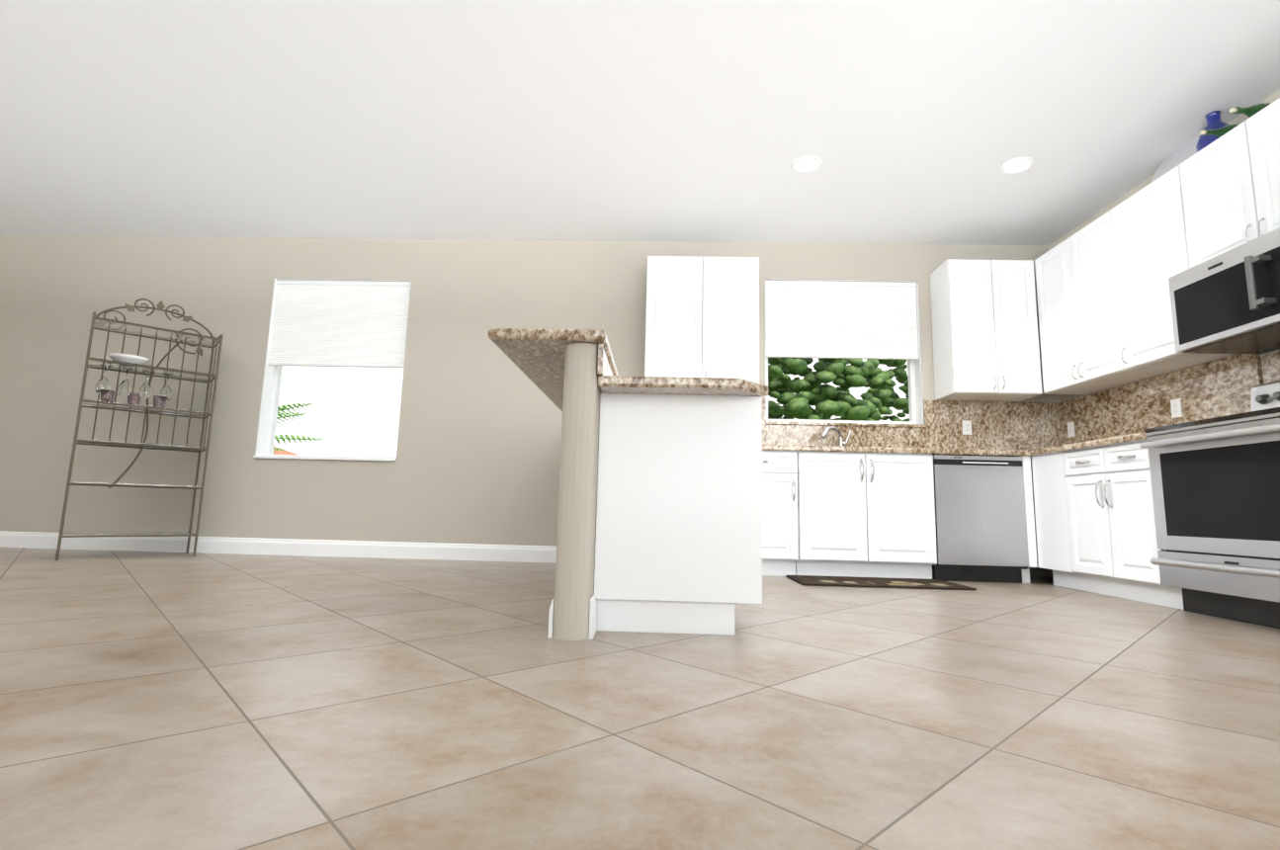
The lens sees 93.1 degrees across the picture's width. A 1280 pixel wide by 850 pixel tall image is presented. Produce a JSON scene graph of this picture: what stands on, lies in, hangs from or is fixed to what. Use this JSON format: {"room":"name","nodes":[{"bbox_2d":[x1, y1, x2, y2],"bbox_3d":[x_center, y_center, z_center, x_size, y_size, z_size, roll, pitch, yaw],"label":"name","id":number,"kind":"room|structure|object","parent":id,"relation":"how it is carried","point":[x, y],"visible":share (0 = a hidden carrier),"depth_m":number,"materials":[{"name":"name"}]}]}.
{"room":"kitchen","nodes":[
{"label":"kitchen","id":0,"kind":"room"},
{"bbox_2d":[0,235,1059,576],"bbox_3d":[-1.221,-0.242,5.157,9.650,2.720,0.200,1,-8,2],"label":"wall","id":1,"kind":"structure","parent":0,"point":[478,447],"depth_m":5.12,"materials":[{"name":"beige paint"}]},
{"bbox_2d":[0,530,556,562],"bbox_3d":[-3.046,0.989,4.930,5.668,0.130,0.014,1,-8,2],"label":"baseboard","id":2,"kind":"structure","parent":1,"relation":"attached to","point":[367,549],"depth_m":4.92,"materials":[{"name":"white wood"}]},
{"bbox_2d":[253,455,396,461],"bbox_3d":[-2.610,0.284,5.071,1.196,0.023,0.132,1,-8,2],"label":"sill","id":3,"kind":"structure","parent":1,"relation":"attached to","point":[325,458],"depth_m":5.01,"materials":[{"name":"white wood"}]},
{"bbox_2d":[255,278,411,458],"bbox_3d":[-2.590,-0.474,5.219,1.196,1.566,0.173,1,-8,2],"label":"window","id":4,"kind":"structure","parent":1,"relation":"in","point":[266,434],"depth_m":5.20,"materials":[{"name":"white"}]},
{"bbox_2d":[267,279,410,367],"bbox_3d":[-2.582,-0.874,5.226,1.178,0.753,0.044,1,-8,2],"label":"window blind","id":5,"kind":"object","parent":4,"relation":"attached to","point":[339,323],"visible":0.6,"depth_m":5.21,"materials":[{"name":"fabric"}]},
{"bbox_2d":[644,256,759,383],"bbox_3d":[0.493,-0.795,4.898,0.890,1.070,0.359,1,-8,2],"label":"upper cabinet","id":6,"kind":"object","parent":1,"relation":"attached to","point":[702,316],"visible":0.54,"depth_m":4.75,"materials":[{"name":"white wood"}]},
{"bbox_2d":[765,278,923,424],"bbox_3d":[1.682,-0.607,5.108,1.276,1.222,0.173,1,-8,2],"label":"kitchen window","id":7,"kind":"structure","parent":1,"relation":"in","point":[915,404],"depth_m":5.06,"materials":[{"name":"white"}]},
{"bbox_2d":[766,280,918,359],"bbox_3d":[1.688,-0.883,5.098,1.258,0.658,0.044,1,-8,2],"label":"window blind","id":8,"kind":"object","parent":7,"relation":"attached to","point":[843,319],"visible":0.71,"depth_m":5.09,"materials":[{"name":"fabric"}]},
{"bbox_2d":[766,421,926,427],"bbox_3d":[1.665,0.004,4.967,1.280,0.024,0.134,1,-8,2],"label":"sill","id":9,"kind":"structure","parent":1,"relation":"attached to","point":[846,424],"depth_m":4.90,"materials":[{"name":"stone"}]},
{"bbox_2d":[761,397,1061,450],"bbox_3d":[1.673,0.013,4.920,3.436,0.462,0.020,1,-8,2],"label":"backsplash","id":10,"kind":"structure","parent":1,"relation":"attached to","point":[1014,425],"depth_m":4.89,"materials":[{"name":"stone"}]},
{"bbox_2d":[961,420,971,434],"bbox_3d":[2.634,0.020,4.876,0.070,0.115,0.006,1,-8,2],"label":"electrical outlet","id":11,"kind":"object","parent":10,"relation":"attached to","point":[967,427],"visible":1,"depth_m":4.87,"materials":[{"name":"white plastic"}]},
{"bbox_2d":[929,258,1042,401],"bbox_3d":[2.742,-0.750,4.823,0.661,1.070,0.359,1,-8,2],"label":"upper cabinet","id":12,"kind":"object","parent":1,"relation":"attached to","point":[984,332],"visible":1,"depth_m":4.69,"materials":[{"name":"white wood"}]},
{"bbox_2d":[552,342,601,640],"bbox_3d":[-0.183,0.409,3.503,0.120,1.028,2.828,1,-8,2],"label":"wall","id":13,"kind":"structure","parent":0,"point":[575,540],"depth_m":2.11,"materials":[{"name":"beige paint"}]},
{"bbox_2d":[488,328,618,412],"bbox_3d":[-0.289,-0.127,3.563,0.422,0.040,2.863,1,-8,2],"label":"bar","id":14,"kind":"object","parent":13,"relation":"on","point":[536,357],"visible":0.48,"depth_m":2.29,"materials":[{"name":"stone"}]},
{"bbox_2d":[548,596,593,637],"bbox_3d":[-0.265,0.852,3.445,0.018,0.130,2.770,1,-8,2],"label":"baseboard","id":15,"kind":"structure","parent":13,"relation":"attached to","point":[551,617],"depth_m":2.07,"materials":[{"name":"white wood"}]},
{"bbox_2d":[597,342,613,376],"bbox_3d":[-0.100,-0.043,3.566,0.020,0.114,2.823,1,-8,2],"label":"backsplash","id":16,"kind":"structure","parent":13,"relation":"attached to","point":[604,367],"depth_m":2.18,"materials":[{"name":"stone"}]},
{"bbox_2d":[0,547,1279,849],"bbox_3d":[-1.367,0.641,1.285,9.650,0.100,7.630,1,-8,2],"label":"floor","id":17,"kind":"structure","parent":0,"point":[156,700],"depth_m":1.30,"materials":[{"name":"tile"}]},
{"bbox_2d":[55,298,222,560],"bbox_3d":[-3.768,-0.023,4.624,0.777,2.015,0.377,9,-11,-43],"label":"rack","id":18,"kind":"object","parent":17,"relation":"on","point":[127,363],"visible":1,"depth_m":4.64,"materials":[{"name":"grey metal"}]},
{"bbox_2d":[594,393,762,635],"bbox_3d":[0.159,0.388,2.737,0.608,0.876,1.023,1,-8,2],"label":"base cabinet","id":19,"kind":"object","parent":17,"relation":"on","point":[678,544],"visible":1,"depth_m":2.21,"materials":[{"name":"white wood"}]},
{"bbox_2d":[597,375,767,401],"bbox_3d":[0.201,-0.004,3.232,0.644,0.040,2.160,1,-8,2],"label":"countertop","id":20,"kind":"structure","parent":19,"relation":"on","point":[674,385],"depth_m":2.17,"materials":[{"name":"stone"}]},
{"bbox_2d":[761,450,800,576],"bbox_3d":[0.820,0.657,4.552,0.601,0.876,0.623,1,-8,2],"label":"base cabinet","id":21,"kind":"object","parent":17,"relation":"on","point":[781,470],"depth_m":4.25,"materials":[{"name":"white wood"}]},
{"bbox_2d":[761,444,1031,464],"bbox_3d":[1.648,0.219,4.575,3.456,0.040,0.648,1,-8,2],"label":"countertop","id":22,"kind":"structure","parent":21,"relation":"on","point":[781,448],"depth_m":4.26,"materials":[{"name":"stone"}]},
{"bbox_2d":[820,426,851,446],"bbox_3d":[1.544,0.117,4.787,0.265,0.215,0.179,1,-8,2],"label":"faucet","id":23,"kind":"object","parent":22,"relation":"on","point":[823,435],"visible":0.85,"depth_m":4.81,"materials":[{"name":"silver metal"}]},
{"bbox_2d":[800,451,937,579],"bbox_3d":[1.591,0.672,4.526,0.942,0.876,0.623,1,-8,2],"label":"base cabinet","id":24,"kind":"object","parent":17,"relation":"on","point":[851,514],"depth_m":4.23,"materials":[{"name":"white wood"}]},
{"bbox_2d":[786,575,976,591],"bbox_3d":[1.541,1.029,3.969,1.060,0.012,0.525,1,-8,2],"label":"kitchen mat","id":25,"kind":"object","parent":17,"relation":"on","point":[871,582],"visible":0.98,"depth_m":3.88,"materials":[{"name":"brown"}]},
{"bbox_2d":[932,454,1028,583],"bbox_3d":[2.369,0.687,4.482,0.613,0.873,0.595,1,-8,2],"label":"dishwasher","id":26,"kind":"object","parent":17,"relation":"on","point":[981,524],"visible":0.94,"depth_m":4.20,"materials":[{"name":"silver metal"}]},
{"bbox_2d":[1031,440,1183,609],"bbox_3d":[3.006,0.587,3.653,0.665,0.875,1.041,1,-8,2],"label":"base cabinet","id":27,"kind":"object","parent":17,"relation":"on","point":[1095,523],"visible":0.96,"depth_m":3.57,"materials":[{"name":"white wood"}]},
{"bbox_2d":[1027,431,1151,458],"bbox_3d":[3.018,0.132,3.704,0.664,0.040,1.018,1,-8,2],"label":"countertop","id":28,"kind":"structure","parent":27,"relation":"on","point":[1138,437],"depth_m":3.61,"materials":[{"name":"stone"}]},
{"bbox_2d":[1139,380,1279,629],"bbox_3d":[2.953,0.310,2.751,0.715,1.172,0.816,1,-8,2],"label":"range","id":29,"kind":"object","parent":17,"relation":"on","point":[1216,488],"visible":1,"depth_m":2.79,"materials":[{"name":"silver metal"}]},
{"bbox_2d":[0,0,1279,245],"bbox_3d":[-1.298,-2.151,1.673,9.650,0.100,7.630,1,-8,2],"label":"ceiling","id":30,"kind":"structure","parent":0,"point":[712,121],"depth_m":3.53,"materials":[{"name":"white paint"}]},
{"bbox_2d":[791,155,822,172],"bbox_3d":[1.097,-1.714,3.989,0.196,0.008,0.196,1,-8,2],"label":"recessed light","id":31,"kind":"object","parent":30,"relation":"in","point":[807,164],"visible":1,"depth_m":3.98,"materials":[{"name":"white"}]},
{"bbox_2d":[1000,157,1034,173],"bbox_3d":[2.456,-1.687,3.944,0.196,0.008,0.196,1,-8,2],"label":"recessed light","id":32,"kind":"object","parent":30,"relation":"in","point":[1017,165],"visible":1,"depth_m":3.94,"materials":[{"name":"white"}]},
{"bbox_2d":[1048,88,1279,402],"bbox_3d":[3.386,-0.673,1.222,0.200,2.720,7.428,1,-8,2],"label":"wall","id":33,"kind":"structure","parent":0,"point":[1271,98],"depth_m":4.33,"materials":[{"name":"beige paint"}]},
{"bbox_2d":[1034,213,1160,394],"bbox_3d":[3.222,-0.816,4.262,0.330,1.070,0.796,1,-8,2],"label":"upper cabinet","id":34,"kind":"object","parent":33,"relation":"attached to","point":[1105,316],"depth_m":4.23,"materials":[{"name":"white wood"}]},
{"bbox_2d":[1058,350,1279,445],"bbox_3d":[3.327,-0.196,3.120,0.020,0.462,3.498,1,-8,2],"label":"backsplash","id":35,"kind":"structure","parent":33,"relation":"attached to","point":[1223,386],"depth_m":3.82,"materials":[{"name":"stone"}]},
{"bbox_2d":[1067,422,1074,436],"bbox_3d":[3.362,0.035,4.727,0.006,0.115,0.070,1,-8,2],"label":"electrical outlet","id":36,"kind":"object","parent":35,"relation":"attached to","point":[1070,429],"visible":1,"depth_m":4.72,"materials":[{"name":"white plastic"}]},
{"bbox_2d":[1170,398,1182,418],"bbox_3d":[3.333,-0.104,3.767,0.006,0.115,0.070,1,-8,2],"label":"electrical outlet","id":37,"kind":"object","parent":35,"relation":"attached to","point":[1175,406],"visible":1,"depth_m":3.76,"materials":[{"name":"white plastic"}]},
{"bbox_2d":[1106,165,1237,374],"bbox_3d":[3.202,-0.907,3.609,0.330,1.070,0.524,1,-8,2],"label":"upper cabinet","id":38,"kind":"object","parent":33,"relation":"attached to","point":[1146,232],"depth_m":3.63,"materials":[{"name":"white wood"}]},
{"bbox_2d":[1151,135,1199,182],"bbox_3d":[3.282,-1.606,3.716,0.143,0.310,0.340,1,-8,2],"label":"platter","id":39,"kind":"object","parent":38,"relation":"on","point":[1178,157],"visible":0.56,"depth_m":3.71,"materials":[{"name":"grey ceramic"}]},
{"bbox_2d":[1179,97,1279,267],"bbox_3d":[3.174,-1.193,2.987,0.359,0.675,0.785,1,-8,2],"label":"upper cabinet","id":40,"kind":"object","parent":33,"relation":"attached to","point":[1230,180],"visible":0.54,"depth_m":3.09,"materials":[{"name":"white wood"}]},
{"bbox_2d":[1195,110,1228,152],"bbox_3d":[3.217,-1.612,3.385,0.170,0.265,0.170,1,-8,2],"label":"vase","id":41,"kind":"object","parent":40,"relation":"on","point":[1214,121],"visible":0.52,"depth_m":3.37,"materials":[{"name":"blue"}]},
{"bbox_2d":[1199,123,1240,137],"bbox_3d":[3.139,-1.545,3.190,0.339,0.076,0.082,1,-8,2],"label":"bottle","id":42,"kind":"object","parent":40,"relation":"on","point":[1221,131],"visible":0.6,"depth_m":3.19,"materials":[{"name":"green glass"}]},
{"bbox_2d":[1168,227,1279,353],"bbox_3d":[3.083,-0.649,2.914,0.513,0.423,0.781,1,-8,2],"label":"microwave","id":43,"kind":"object","parent":40,"relation":"attached to","point":[1228,301],"visible":1,"depth_m":3.00,"materials":[{"name":"silver metal"}]},
{"bbox_2d":[1229,102,1271,117],"bbox_3d":[3.125,-1.567,3.033,0.339,0.076,0.084,1,-8,2],"label":"bottle","id":44,"kind":"object","parent":40,"relation":"on","point":[1250,111],"visible":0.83,"depth_m":3.02,"materials":[{"name":"green glass"}]},
{"label":"outside","id":45,"kind":"structure","parent":0,"visible":0},
{"bbox_3d":[-6.911,6.507,37.616,100.000,0.200,65.550,1,-8,2],"label":"ground","id":46,"kind":"structure","parent":45,"visible":0},
{"bbox_2d":[273,447,300,455],"bbox_3d":[-15.754,1.206,16.669,12.500,4.100,10.020,1,-8,2],"label":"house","id":47,"kind":"structure","parent":46,"relation":"on","point":[276,452],"depth_m":18.97,"materials":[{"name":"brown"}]},
{"bbox_2d":[273,403,325,454],"bbox_3d":[-6.157,0.731,7.745,3.906,3.062,3.249,1,-8,2],"label":"palm","id":48,"kind":"object","parent":46,"relation":"on","point":[294,415],"depth_m":8.18,"materials":[{"name":"green plant"}]},
{"bbox_2d":[768,357,837,419],"bbox_3d":[1.254,0.272,11.137,4.921,5.287,3.011,1,-8,2],"label":"tree","id":49,"kind":"object","parent":46,"relation":"on","point":[793,402],"visible":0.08,"depth_m":10.49,"materials":[{"name":"green plant"}]},
{"bbox_2d":[768,357,882,421],"bbox_3d":[2.399,0.429,11.521,4.258,5.152,2.777,1,-8,2],"label":"shrub","id":50,"kind":"object","parent":46,"relation":"on","point":[840,400],"visible":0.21,"depth_m":10.80,"materials":[{"name":"green plant"}]},
{"bbox_2d":[792,357,909,421],"bbox_3d":[5.227,0.652,12.560,4.260,5.111,2.726,1,-8,2],"label":"tree","id":51,"kind":"object","parent":46,"relation":"on","point":[881,384],"visible":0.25,"depth_m":12.05,"materials":[{"name":"green plant"}]}
]}

